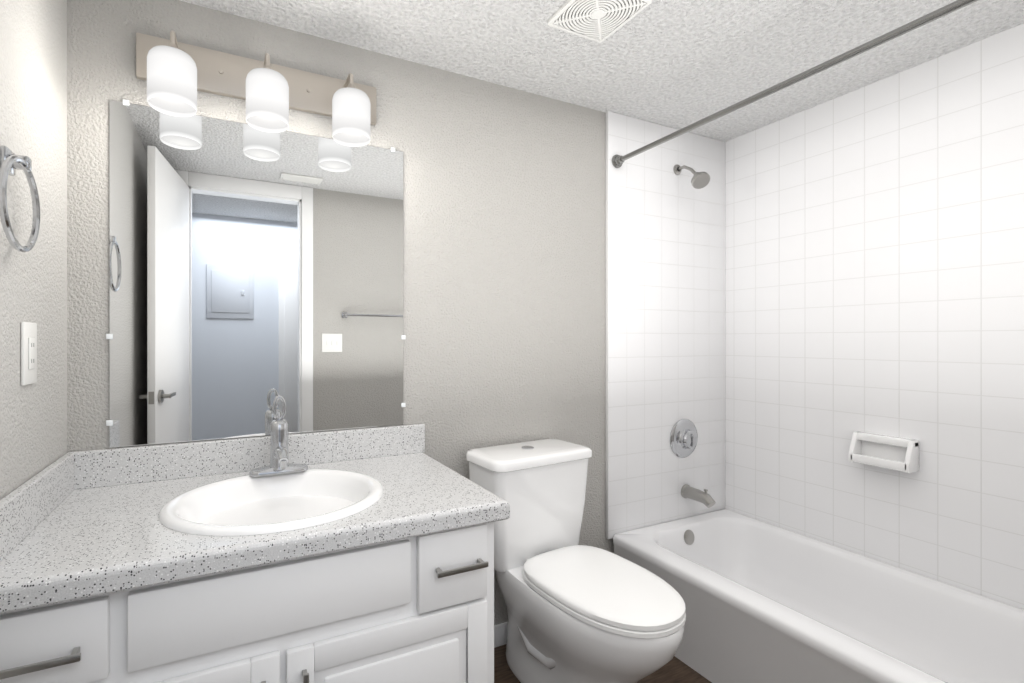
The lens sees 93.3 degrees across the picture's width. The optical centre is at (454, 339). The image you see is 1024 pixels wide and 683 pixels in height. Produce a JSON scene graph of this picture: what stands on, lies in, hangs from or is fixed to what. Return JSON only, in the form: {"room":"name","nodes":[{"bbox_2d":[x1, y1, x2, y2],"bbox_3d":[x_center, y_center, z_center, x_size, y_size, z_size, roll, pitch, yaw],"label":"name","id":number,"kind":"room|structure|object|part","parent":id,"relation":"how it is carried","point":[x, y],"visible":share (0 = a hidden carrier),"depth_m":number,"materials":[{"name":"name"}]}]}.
{"room":"bathroom","nodes":[
{"label":"bathroom","id":0,"kind":"room"},
{"bbox_2d":[0,0,66,499],"bbox_3d":[-0.751,0.100,0.513,0.100,2.280,1.810,0,0,-25],"label":"wall","id":1,"kind":"structure","parent":0,"point":[33,128],"depth_m":1.12,"materials":[{"name":"grey paint"}]},
{"bbox_2d":[0,145,39,252],"bbox_3d":[-0.883,-0.282,0.958,0.042,0.210,0.188,0,0,-25],"label":"towel ring","id":2,"kind":"object","parent":1,"relation":"attached to","point":[10,161],"visible":1,"depth_m":0.95,"materials":[{"name":"silver metal"}]},
{"bbox_2d":[21,322,36,385],"bbox_3d":[-0.961,0.030,1.085,0.010,0.140,0.080,0,0,-25],"label":"electrical outlet plate","id":3,"kind":"object","parent":1,"relation":"attached to","point":[28,352],"visible":1,"depth_m":1.07,"materials":[{"name":"white plastic"}]},
{"bbox_2d":[67,0,613,624],"bbox_3d":[0.142,0.100,1.992,2.980,2.280,0.100,0,0,-25],"label":"wall","id":4,"kind":"structure","parent":0,"point":[503,262],"depth_m":1.87,"materials":[{"name":"grey paint"}]},
{"bbox_2d":[136,30,375,146],"bbox_3d":[-0.573,-0.776,1.487,0.724,0.252,0.200,0,0,-25],"label":"sconce","id":5,"kind":"object","parent":4,"relation":"attached to","point":[174,74],"visible":1,"depth_m":1.48,"materials":[{"name":"white glass"}]},
{"bbox_3d":[-0.789,-0.725,1.341,0.121,0.150,0.121,0,0,-25],"label":"lamp shade","id":6,"kind":"part","parent":5,"relation":"part of","materials":[{"name":"white glass"}]},
{"bbox_3d":[-0.810,-0.834,1.385,0.048,0.075,0.144,0,0,-25],"label":"arm","id":7,"kind":"part","parent":5,"relation":"part of"},
{"bbox_3d":[-0.565,-0.725,1.447,0.121,0.150,0.121,0,0,-25],"label":"lamp shade","id":8,"kind":"part","parent":5,"relation":"part of","materials":[{"name":"white glass"}]},
{"bbox_3d":[-0.586,-0.834,1.491,0.048,0.075,0.144,0,0,-25],"label":"arm","id":9,"kind":"part","parent":5,"relation":"part of"},
{"bbox_3d":[-0.356,-0.834,1.599,0.048,0.075,0.144,0,0,-25],"label":"arm","id":10,"kind":"part","parent":5,"relation":"part of"},
{"bbox_3d":[-0.335,-0.725,1.556,0.121,0.150,0.121,0,0,-25],"label":"lamp shade","id":11,"kind":"part","parent":5,"relation":"part of","materials":[{"name":"white glass"}]},
{"bbox_2d":[110,100,402,447],"bbox_3d":[-0.597,-0.192,1.584,0.895,1.007,0.006,0,0,-25],"label":"mirror","id":12,"kind":"object","parent":4,"relation":"attached to","point":[254,273],"visible":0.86,"depth_m":1.54,"materials":[{"name":"clear glass"}]},
{"bbox_2d":[106,99,405,425],"bbox_3d":[-0.595,-0.228,1.579,0.911,0.951,0.003,0,0,-25],"label":"clips","id":13,"kind":"object","parent":12,"relation":"attached to","point":[110,336],"visible":1,"depth_m":1.40,"materials":[{"name":"white plastic"}]},
{"bbox_2d":[494,622,507,647],"bbox_3d":[0.293,1.198,2.001,0.910,0.085,0.012,0,0,-25],"label":"baseboard","id":14,"kind":"structure","parent":4,"relation":"attached to","point":[500,634],"depth_m":1.93,"materials":[{"name":"white wood"}]},
{"bbox_2d":[605,111,724,538],"bbox_3d":[1.054,-0.068,2.357,0.804,1.945,0.020,0,0,-25],"label":"tile","id":15,"kind":"structure","parent":4,"relation":"attached to","point":[664,298],"depth_m":2.32,"materials":[{"name":"white tile"}]},
{"bbox_2d":[670,419,697,457],"bbox_3d":[1.148,0.488,2.357,0.192,0.192,0.060,0,0,-25],"label":"tub valve","id":16,"kind":"object","parent":15,"relation":"attached to","point":[683,438],"visible":1,"depth_m":2.35,"materials":[{"name":"silver metal"}]},
{"bbox_2d":[673,165,709,188],"bbox_3d":[1.118,-0.786,2.277,0.083,0.157,0.180,0,0,-25],"label":"shower head","id":17,"kind":"object","parent":15,"relation":"attached to","point":[699,180],"visible":1,"depth_m":2.23},
{"bbox_2d":[681,484,715,507],"bbox_3d":[1.182,0.754,2.320,0.068,0.084,0.156,0,0,-25],"label":"tub spout","id":18,"kind":"object","parent":15,"relation":"attached to","point":[705,498],"visible":1,"depth_m":2.31,"materials":[{"name":"silver metal"}]},
{"bbox_2d":[612,0,978,167],"bbox_3d":[1.100,-0.816,1.433,0.060,0.060,1.688,0,0,-25],"label":"shower curtain rod","id":19,"kind":"object","parent":15,"relation":"attached to","point":[618,161],"visible":1,"depth_m":1.45,"materials":[{"name":"silver metal"}]},
{"bbox_2d":[180,0,1023,141],"bbox_3d":[0.278,-1.080,0.430,4.070,0.080,3.040,0,0,-25],"label":"ceiling","id":20,"kind":"structure","parent":0,"point":[678,64],"depth_m":1.69,"materials":[{"name":"white paint"}]},
{"bbox_2d":[548,0,651,42],"bbox_3d":[0.451,-1.033,1.513,0.230,0.013,0.230,0,0,-25],"label":"ceiling vent","id":21,"kind":"object","parent":20,"relation":"in","point":[599,21],"depth_m":1.53,"materials":[{"name":"white plastic"}]},
{"bbox_3d":[0.451,-1.036,1.513,0.206,0.001,0.206,0,0,-25],"label":"ceiling vent dark","id":22,"kind":"part","parent":21,"relation":"part of","materials":[{"name":"white plastic"}]},
{"bbox_2d":[494,644,711,682],"bbox_3d":[0.278,1.280,0.430,4.070,0.080,3.040,0,0,-25],"label":"floor","id":23,"kind":"structure","parent":0,"point":[675,670],"depth_m":1.78,"materials":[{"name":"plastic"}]},
{"bbox_2d":[0,395,509,682],"bbox_3d":[-0.472,0.704,1.301,1.074,1.068,0.620,0,0,-25],"label":"bathroom vanity","id":24,"kind":"object","parent":23,"relation":"on","point":[280,554],"visible":1,"depth_m":1.10,"materials":[{"name":"white wood"}]},
{"bbox_2d":[0,423,509,620],"bbox_3d":[-0.473,0.393,1.303,1.074,0.155,0.616,0,0,-25],"label":"countertop","id":25,"kind":"structure","parent":24,"relation":"on","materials":[{"name":"grey stone"}]},
{"bbox_2d":[158,468,383,567],"bbox_3d":[-0.465,0.487,1.276,0.550,0.162,0.486,0,0,-25],"label":"sink","id":26,"kind":"object","parent":25,"relation":"in","point":[258,504],"depth_m":1.28,"materials":[{"name":"white ceramic"}]},
{"bbox_2d":[249,395,308,476],"bbox_3d":[-0.519,0.287,1.432,0.170,0.236,0.158,0,0,-25],"label":"faucet","id":27,"kind":"object","parent":25,"relation":"on","point":[279,466],"depth_m":1.46,"materials":[{"name":"silver metal"}]},
{"bbox_2d":[466,439,685,682],"bbox_3d":[0.388,0.825,1.625,0.477,0.826,0.741,0,0,-25],"label":"toilet","id":28,"kind":"object","parent":23,"relation":"on","point":[577,612],"visible":1,"depth_m":1.61,"materials":[{"name":"white ceramic"}]},
{"bbox_3d":[0.287,0.620,1.839,0.477,0.405,0.267,0,0,-25],"label":"tank","id":29,"kind":"part","parent":28,"relation":"part of","materials":[{"name":"white ceramic"}]},
{"bbox_3d":[0.465,0.787,1.550,0.383,0.044,0.535,0,0,-25],"label":"seat","id":30,"kind":"part","parent":28,"relation":"part of","materials":[{"name":"white plastic"}]},
{"bbox_2d":[613,509,1023,682],"bbox_3d":[1.423,1.062,1.597,0.782,0.354,1.664,0,0,-25],"label":"bathtub","id":31,"kind":"object","parent":23,"relation":"on","point":[764,602],"visible":0.96,"depth_m":1.76,"materials":[{"name":"white ceramic"}]},
{"bbox_3d":[1.852,0.100,1.744,0.100,2.280,1.810,0,0,-25],"label":"wall","id":32,"kind":"structure","parent":0,"visible":0},
{"bbox_2d":[725,23,1023,609],"bbox_3d":[1.778,-0.068,1.775,0.008,1.945,1.690,0,0,-25],"label":"tile","id":33,"kind":"structure","parent":32,"relation":"attached to","point":[874,258],"depth_m":1.89,"materials":[{"name":"white tile"}]},
{"bbox_2d":[849,432,918,472],"bbox_3d":[1.678,0.436,1.883,0.080,0.117,0.194,0,0,-25],"label":"soap dish","id":34,"kind":"object","parent":33,"relation":"attached to","point":[890,452],"visible":1,"depth_m":1.88,"materials":[{"name":"white ceramic"}]}
]}

